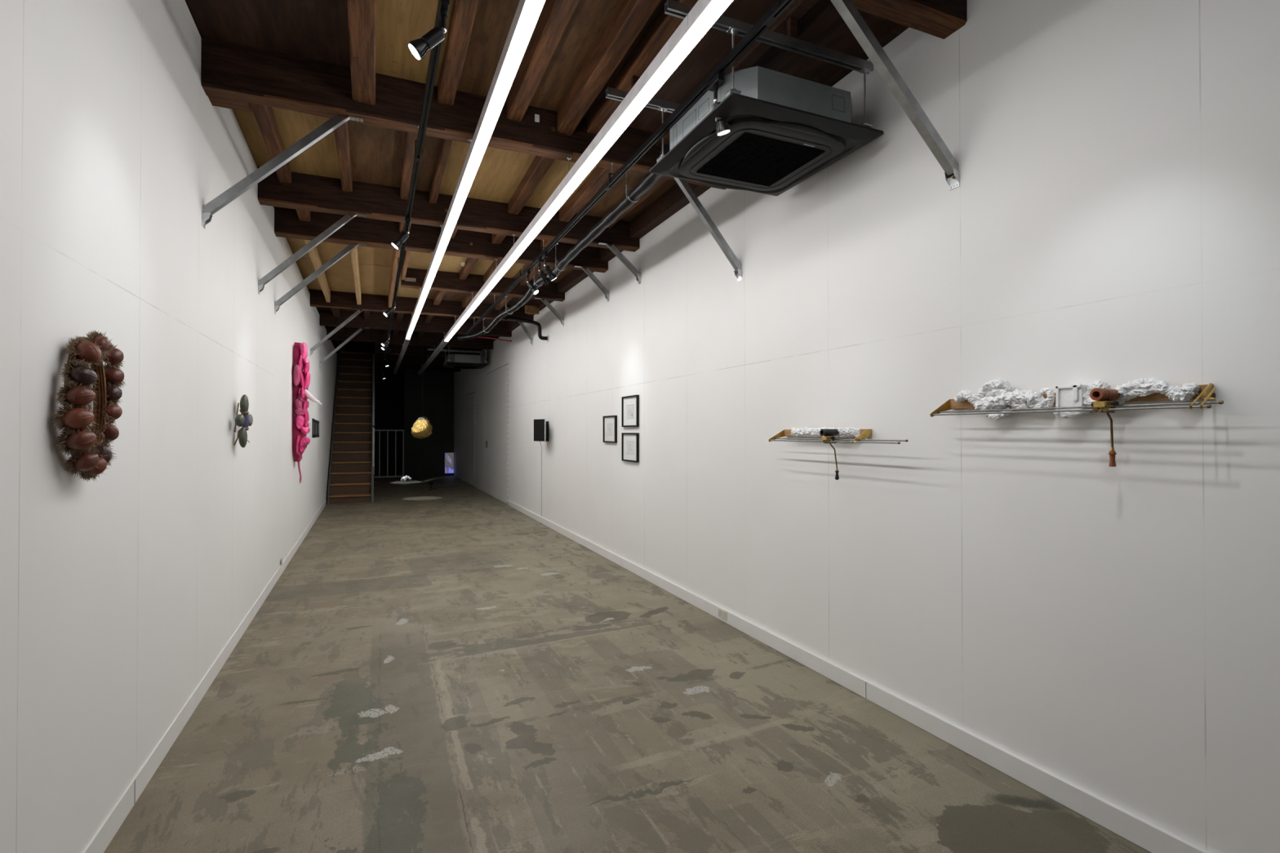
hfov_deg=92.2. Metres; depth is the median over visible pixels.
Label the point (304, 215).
joist
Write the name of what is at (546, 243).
joist
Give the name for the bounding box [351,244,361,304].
joist
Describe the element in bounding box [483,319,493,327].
joist
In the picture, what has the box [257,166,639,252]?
beam
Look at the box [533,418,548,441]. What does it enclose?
wall monitor
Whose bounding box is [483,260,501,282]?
joist
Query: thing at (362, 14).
joist
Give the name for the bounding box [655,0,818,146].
joist
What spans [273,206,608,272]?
beam
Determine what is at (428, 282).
diffuser
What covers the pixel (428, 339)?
beam
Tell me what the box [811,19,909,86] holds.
beam
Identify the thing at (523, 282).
joist
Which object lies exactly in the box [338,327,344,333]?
joist
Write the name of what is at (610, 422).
framed drawing
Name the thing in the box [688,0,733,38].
diffuser
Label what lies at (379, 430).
steel railing
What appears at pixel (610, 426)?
print
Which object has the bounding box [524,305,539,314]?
beam
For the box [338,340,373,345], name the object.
ceiling
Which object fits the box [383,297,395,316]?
track spotlight
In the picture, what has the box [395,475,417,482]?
sculpture
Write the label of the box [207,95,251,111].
beam
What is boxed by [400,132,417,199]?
joist
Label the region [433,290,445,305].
joist
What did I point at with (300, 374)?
sculpture
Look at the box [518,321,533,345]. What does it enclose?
brace
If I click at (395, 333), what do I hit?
joist
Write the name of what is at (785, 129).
air conditioner
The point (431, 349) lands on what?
channel
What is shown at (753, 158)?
grille
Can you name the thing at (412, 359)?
beam
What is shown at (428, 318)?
joist
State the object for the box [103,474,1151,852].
floor
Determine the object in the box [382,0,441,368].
track
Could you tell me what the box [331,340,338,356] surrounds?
wall
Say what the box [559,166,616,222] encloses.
joist
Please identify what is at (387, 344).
track spotlight
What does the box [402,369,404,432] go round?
wall
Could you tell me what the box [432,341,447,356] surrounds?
diffuser
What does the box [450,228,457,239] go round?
joist
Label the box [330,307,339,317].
joist
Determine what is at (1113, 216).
wall
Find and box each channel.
[427,348,483,353]
[605,87,679,112]
[664,0,873,74]
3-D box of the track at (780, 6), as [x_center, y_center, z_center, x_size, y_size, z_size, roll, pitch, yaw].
[-0.634,-1.803,5.410,0.048,0.159,12.800,0,-1,-23]
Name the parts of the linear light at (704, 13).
hanger rod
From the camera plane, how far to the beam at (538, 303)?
9.99 m
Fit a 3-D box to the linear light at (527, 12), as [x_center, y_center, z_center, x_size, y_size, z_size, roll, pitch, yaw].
[-2.101,-1.756,6.324,0.066,0.237,10.746,0,-1,-23]
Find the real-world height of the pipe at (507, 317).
0.346 m
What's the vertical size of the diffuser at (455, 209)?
0.019 m
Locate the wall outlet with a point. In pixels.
(722, 614)
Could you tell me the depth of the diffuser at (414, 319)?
9.95 m
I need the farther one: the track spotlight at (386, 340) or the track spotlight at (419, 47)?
the track spotlight at (386, 340)
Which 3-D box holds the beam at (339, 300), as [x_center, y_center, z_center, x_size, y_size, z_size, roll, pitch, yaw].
[-3.462,-1.994,10.114,3.710,0.314,0.144,0,-1,-23]
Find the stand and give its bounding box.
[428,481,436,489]
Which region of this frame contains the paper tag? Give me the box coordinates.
[534,114,539,122]
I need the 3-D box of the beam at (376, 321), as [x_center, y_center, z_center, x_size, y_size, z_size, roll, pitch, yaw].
[-4.199,-1.978,11.811,3.710,0.315,0.146,0,-1,-23]
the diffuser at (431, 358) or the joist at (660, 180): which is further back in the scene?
the diffuser at (431, 358)
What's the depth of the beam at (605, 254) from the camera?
7.17 m
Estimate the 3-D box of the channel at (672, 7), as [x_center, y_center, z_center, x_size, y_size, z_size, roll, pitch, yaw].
[0.686,-1.944,3.095,1.230,0.042,0.042,0,-1,-23]
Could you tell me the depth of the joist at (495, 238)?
6.67 m
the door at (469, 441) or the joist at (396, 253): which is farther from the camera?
the door at (469, 441)
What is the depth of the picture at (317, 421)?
10.69 m
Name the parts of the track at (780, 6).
hanger rod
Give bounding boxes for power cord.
[539,441,542,516]
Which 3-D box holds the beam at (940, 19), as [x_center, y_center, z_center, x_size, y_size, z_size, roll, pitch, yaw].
[-0.065,-2.063,2.290,3.710,0.313,0.147,0,-1,-23]
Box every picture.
[311,418,314,437]
[314,419,316,437]
[316,420,319,436]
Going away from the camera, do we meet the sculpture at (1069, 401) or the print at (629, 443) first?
the sculpture at (1069, 401)
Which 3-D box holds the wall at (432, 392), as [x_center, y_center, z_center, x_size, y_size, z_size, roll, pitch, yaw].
[-7.138,-0.166,20.887,1.600,3.700,0.100,0,-1,-23]
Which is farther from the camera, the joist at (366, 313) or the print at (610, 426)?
the joist at (366, 313)
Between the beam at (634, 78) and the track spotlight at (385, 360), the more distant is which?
the track spotlight at (385, 360)
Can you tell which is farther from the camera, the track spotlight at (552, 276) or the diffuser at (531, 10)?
the track spotlight at (552, 276)
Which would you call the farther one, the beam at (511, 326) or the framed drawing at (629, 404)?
the beam at (511, 326)
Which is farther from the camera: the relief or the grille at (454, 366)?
the grille at (454, 366)
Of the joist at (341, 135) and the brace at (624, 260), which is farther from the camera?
the brace at (624, 260)
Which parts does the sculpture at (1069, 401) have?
plate, rod, rod, knob, crank arm, plate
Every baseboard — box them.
[82,500,325,852]
[506,499,1210,852]
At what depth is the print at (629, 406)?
6.67 m
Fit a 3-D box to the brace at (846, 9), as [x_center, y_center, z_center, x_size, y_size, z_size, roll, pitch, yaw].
[1.133,-1.528,2.806,0.854,0.755,0.056,0,-1,-23]
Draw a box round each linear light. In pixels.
[393,337,410,373]
[405,0,545,339]
[417,332,448,374]
[444,0,733,341]
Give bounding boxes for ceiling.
[185,0,886,221]
[286,237,573,337]
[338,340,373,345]
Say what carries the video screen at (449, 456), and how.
attached to the wall at (432, 392)
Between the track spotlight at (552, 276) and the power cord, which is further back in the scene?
the power cord
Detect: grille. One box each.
[453,365,477,368]
[696,133,825,186]
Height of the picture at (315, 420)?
0.290 m
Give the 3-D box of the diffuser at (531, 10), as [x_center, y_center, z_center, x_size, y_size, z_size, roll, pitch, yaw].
[-0.869,-1.672,3.484,0.065,0.019,2.408,0,-1,-23]
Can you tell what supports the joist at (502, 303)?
attached to the ceiling at (374, 279)
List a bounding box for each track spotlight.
[381,332,390,346]
[381,336,388,350]
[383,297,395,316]
[384,354,388,366]
[391,217,410,248]
[408,0,449,59]
[524,271,538,294]
[536,258,551,284]
[542,253,556,280]
[707,71,730,135]
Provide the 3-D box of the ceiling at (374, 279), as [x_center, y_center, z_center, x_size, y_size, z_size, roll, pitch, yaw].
[-3.488,-2.110,10.175,3.730,0.060,7.550,0,-1,-23]
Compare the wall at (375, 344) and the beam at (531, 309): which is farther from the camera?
the wall at (375, 344)
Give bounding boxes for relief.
[233,394,253,448]
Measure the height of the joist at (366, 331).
0.160 m
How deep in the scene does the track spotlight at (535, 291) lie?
6.77 m
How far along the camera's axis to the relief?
4.26 m
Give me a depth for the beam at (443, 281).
8.47 m
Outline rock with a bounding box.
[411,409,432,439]
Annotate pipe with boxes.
[457,144,669,340]
[505,315,549,342]
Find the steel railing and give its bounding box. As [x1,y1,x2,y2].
[374,429,404,477]
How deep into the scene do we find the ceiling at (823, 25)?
3.64 m
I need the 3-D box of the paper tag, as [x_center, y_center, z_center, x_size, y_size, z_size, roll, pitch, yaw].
[-0.697,-2.088,4.173,0.030,0.050,0.007,0,-1,-23]
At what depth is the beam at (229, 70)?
3.81 m
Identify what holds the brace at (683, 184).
attached to the wall at (1113, 216)
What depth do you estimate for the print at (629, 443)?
6.66 m
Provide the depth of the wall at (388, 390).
21.48 m
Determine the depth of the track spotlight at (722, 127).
3.07 m
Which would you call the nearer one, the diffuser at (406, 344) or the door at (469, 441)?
the diffuser at (406, 344)
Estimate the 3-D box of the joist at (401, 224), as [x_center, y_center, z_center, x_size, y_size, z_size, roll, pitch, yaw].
[-2.302,-2.103,6.073,0.106,0.158,0.820,0,-1,-23]
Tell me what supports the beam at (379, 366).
attached to the wall at (1113, 216)
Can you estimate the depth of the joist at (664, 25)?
3.52 m
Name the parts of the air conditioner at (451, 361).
panel, casing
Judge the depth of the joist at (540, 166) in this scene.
5.24 m
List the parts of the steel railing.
rail, rail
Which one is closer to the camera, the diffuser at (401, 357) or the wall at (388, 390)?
the diffuser at (401, 357)
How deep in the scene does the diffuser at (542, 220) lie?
5.67 m
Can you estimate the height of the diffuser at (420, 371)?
0.019 m
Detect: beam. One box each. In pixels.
[200,35,725,189]
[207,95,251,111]
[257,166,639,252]
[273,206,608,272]
[307,288,533,321]
[317,309,511,337]
[324,325,378,342]
[376,353,444,364]
[376,362,460,371]
[377,330,498,349]
[377,343,482,356]
[400,267,564,301]
[506,320,523,331]
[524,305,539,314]
[527,298,554,315]
[557,269,593,293]
[599,247,622,261]
[630,182,711,239]
[631,75,639,88]
[786,16,796,38]
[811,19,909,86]
[851,0,967,39]
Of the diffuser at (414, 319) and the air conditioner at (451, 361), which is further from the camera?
the air conditioner at (451, 361)
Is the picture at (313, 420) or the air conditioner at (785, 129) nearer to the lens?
the air conditioner at (785, 129)
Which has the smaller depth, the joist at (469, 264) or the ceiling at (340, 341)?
the joist at (469, 264)
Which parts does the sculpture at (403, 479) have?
plate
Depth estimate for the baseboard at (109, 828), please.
2.95 m
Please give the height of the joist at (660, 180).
0.138 m
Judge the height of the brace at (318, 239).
0.775 m
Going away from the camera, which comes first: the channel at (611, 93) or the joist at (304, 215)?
the channel at (611, 93)
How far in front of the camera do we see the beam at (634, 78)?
3.63 m
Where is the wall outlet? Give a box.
[718,608,727,620]
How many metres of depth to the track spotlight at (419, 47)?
2.49 m
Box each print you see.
[607,423,613,435]
[626,404,633,418]
[626,440,633,454]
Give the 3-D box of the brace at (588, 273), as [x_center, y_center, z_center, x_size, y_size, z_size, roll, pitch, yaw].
[-0.561,-1.679,7.250,0.425,0.375,0.056,0,-1,-23]
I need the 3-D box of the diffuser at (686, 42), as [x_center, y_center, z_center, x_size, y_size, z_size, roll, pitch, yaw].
[-0.247,-1.669,3.754,0.065,0.019,2.408,0,-1,-23]
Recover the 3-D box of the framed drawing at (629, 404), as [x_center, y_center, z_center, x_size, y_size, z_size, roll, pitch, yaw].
[-0.107,-0.164,6.665,0.028,0.335,0.430,0,-1,-23]
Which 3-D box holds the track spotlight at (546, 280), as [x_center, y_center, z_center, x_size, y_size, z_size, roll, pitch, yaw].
[-0.986,-1.590,6.360,0.145,0.242,0.137,0,-1,-23]
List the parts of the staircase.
handrail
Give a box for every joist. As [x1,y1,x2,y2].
[251,103,291,182]
[295,208,311,222]
[304,240,330,302]
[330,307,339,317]
[333,121,352,191]
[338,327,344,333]
[346,0,377,105]
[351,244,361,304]
[363,310,369,319]
[364,328,370,333]
[388,249,399,307]
[392,330,399,336]
[395,312,404,321]
[399,222,411,232]
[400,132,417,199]
[400,250,410,279]
[424,314,433,323]
[428,138,453,203]
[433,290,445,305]
[437,0,479,105]
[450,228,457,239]
[458,257,478,279]
[462,293,476,307]
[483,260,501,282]
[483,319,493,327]
[491,233,506,244]
[495,297,512,310]
[506,0,579,120]
[508,155,555,214]
[520,265,545,285]
[540,240,551,249]
[557,0,662,134]
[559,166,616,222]
[586,0,695,133]
[602,177,667,228]
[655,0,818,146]
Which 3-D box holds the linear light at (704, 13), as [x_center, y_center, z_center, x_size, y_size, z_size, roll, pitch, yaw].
[-1.480,-1.753,6.593,0.066,0.237,10.746,0,-1,-23]
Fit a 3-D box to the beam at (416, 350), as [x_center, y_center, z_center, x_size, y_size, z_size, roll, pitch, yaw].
[-5.276,-1.945,15.684,2.600,0.312,0.147,0,-1,-23]
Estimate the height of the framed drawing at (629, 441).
0.310 m
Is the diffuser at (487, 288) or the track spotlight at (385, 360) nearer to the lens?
the diffuser at (487, 288)
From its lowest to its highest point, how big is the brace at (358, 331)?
0.775 m
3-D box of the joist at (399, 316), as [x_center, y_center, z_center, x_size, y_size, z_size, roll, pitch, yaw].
[-4.195,-2.060,10.810,0.103,0.158,1.740,0,-1,-23]
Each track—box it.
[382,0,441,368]
[465,0,795,335]
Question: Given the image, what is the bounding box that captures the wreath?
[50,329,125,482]
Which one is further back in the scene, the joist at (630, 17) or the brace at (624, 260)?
the brace at (624, 260)
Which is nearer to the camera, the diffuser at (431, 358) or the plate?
the plate
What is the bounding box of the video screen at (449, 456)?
[444,452,453,473]
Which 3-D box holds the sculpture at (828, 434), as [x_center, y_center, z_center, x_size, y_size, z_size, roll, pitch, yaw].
[1.135,0.155,3.624,0.169,0.312,1.125,0,-1,-23]
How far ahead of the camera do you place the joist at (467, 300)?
9.77 m
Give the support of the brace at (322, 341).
attached to the wall at (121, 590)
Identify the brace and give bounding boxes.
[201,114,363,228]
[257,213,365,294]
[274,243,366,314]
[310,309,366,355]
[319,327,366,368]
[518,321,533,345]
[534,297,564,326]
[574,265,608,302]
[598,242,640,284]
[673,177,742,281]
[831,0,959,190]
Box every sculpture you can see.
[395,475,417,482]
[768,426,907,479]
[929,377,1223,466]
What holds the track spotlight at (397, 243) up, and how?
hanging from the track at (435, 51)
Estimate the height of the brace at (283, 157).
0.775 m
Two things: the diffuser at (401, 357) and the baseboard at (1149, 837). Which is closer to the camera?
the baseboard at (1149, 837)
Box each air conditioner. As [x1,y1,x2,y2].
[442,346,488,368]
[648,26,884,195]
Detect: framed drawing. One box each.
[603,415,617,443]
[621,395,639,426]
[621,432,639,462]
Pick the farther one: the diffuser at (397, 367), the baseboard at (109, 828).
the diffuser at (397, 367)
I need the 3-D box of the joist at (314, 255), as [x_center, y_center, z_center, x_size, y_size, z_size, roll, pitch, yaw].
[-4.079,-2.042,7.830,0.066,0.248,3.580,0,-1,-23]
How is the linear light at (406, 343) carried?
hanging from the beam at (376, 321)
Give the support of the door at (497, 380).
in the wall at (1113, 216)
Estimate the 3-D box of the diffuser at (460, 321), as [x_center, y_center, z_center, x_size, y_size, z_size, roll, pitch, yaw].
[-3.139,-1.611,10.413,0.065,0.019,2.408,0,-1,-23]
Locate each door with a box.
[464,391,475,486]
[485,363,508,502]
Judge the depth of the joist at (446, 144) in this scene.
4.95 m
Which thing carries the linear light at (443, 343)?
hanging from the beam at (376, 321)
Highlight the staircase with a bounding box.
[327,342,374,504]
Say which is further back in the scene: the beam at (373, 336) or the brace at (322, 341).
the beam at (373, 336)
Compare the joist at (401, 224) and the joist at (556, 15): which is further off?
the joist at (401, 224)
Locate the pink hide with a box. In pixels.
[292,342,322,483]
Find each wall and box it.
[0,0,341,852]
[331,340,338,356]
[344,343,402,475]
[373,342,378,373]
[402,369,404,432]
[404,369,453,476]
[453,0,1279,852]
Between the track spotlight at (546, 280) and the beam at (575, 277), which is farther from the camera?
the beam at (575, 277)
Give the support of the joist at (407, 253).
attached to the beam at (379, 233)
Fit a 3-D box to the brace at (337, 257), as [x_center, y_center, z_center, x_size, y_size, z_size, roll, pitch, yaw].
[-3.200,-1.488,6.190,0.830,0.775,0.056,0,-1,-23]
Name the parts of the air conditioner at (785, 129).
hanger rod, hanger rod, casing, panel, hanger rod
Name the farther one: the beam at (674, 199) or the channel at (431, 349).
the channel at (431, 349)
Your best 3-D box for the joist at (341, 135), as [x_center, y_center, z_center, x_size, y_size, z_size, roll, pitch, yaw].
[-2.216,-2.126,4.595,0.093,0.138,1.720,0,-1,-23]
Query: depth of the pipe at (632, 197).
5.36 m
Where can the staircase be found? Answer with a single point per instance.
(353, 441)
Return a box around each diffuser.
[393,365,399,373]
[396,355,404,365]
[400,339,409,355]
[405,315,418,339]
[413,277,433,316]
[418,367,426,374]
[424,356,435,367]
[427,202,463,279]
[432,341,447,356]
[444,318,465,341]
[454,0,545,204]
[462,283,494,319]
[489,214,551,284]
[543,31,700,217]
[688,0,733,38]
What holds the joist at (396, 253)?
attached to the beam at (379, 233)
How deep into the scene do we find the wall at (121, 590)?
2.39 m
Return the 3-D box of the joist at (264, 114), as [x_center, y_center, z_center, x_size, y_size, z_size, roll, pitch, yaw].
[-2.647,-2.127,4.408,0.094,0.138,1.720,0,-1,-23]
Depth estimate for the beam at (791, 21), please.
3.12 m
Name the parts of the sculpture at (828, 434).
plate, crank arm, rod, rod, plate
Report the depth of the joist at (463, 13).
3.38 m
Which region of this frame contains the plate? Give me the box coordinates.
[404,277,415,281]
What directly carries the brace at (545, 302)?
attached to the wall at (1113, 216)
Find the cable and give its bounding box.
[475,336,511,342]

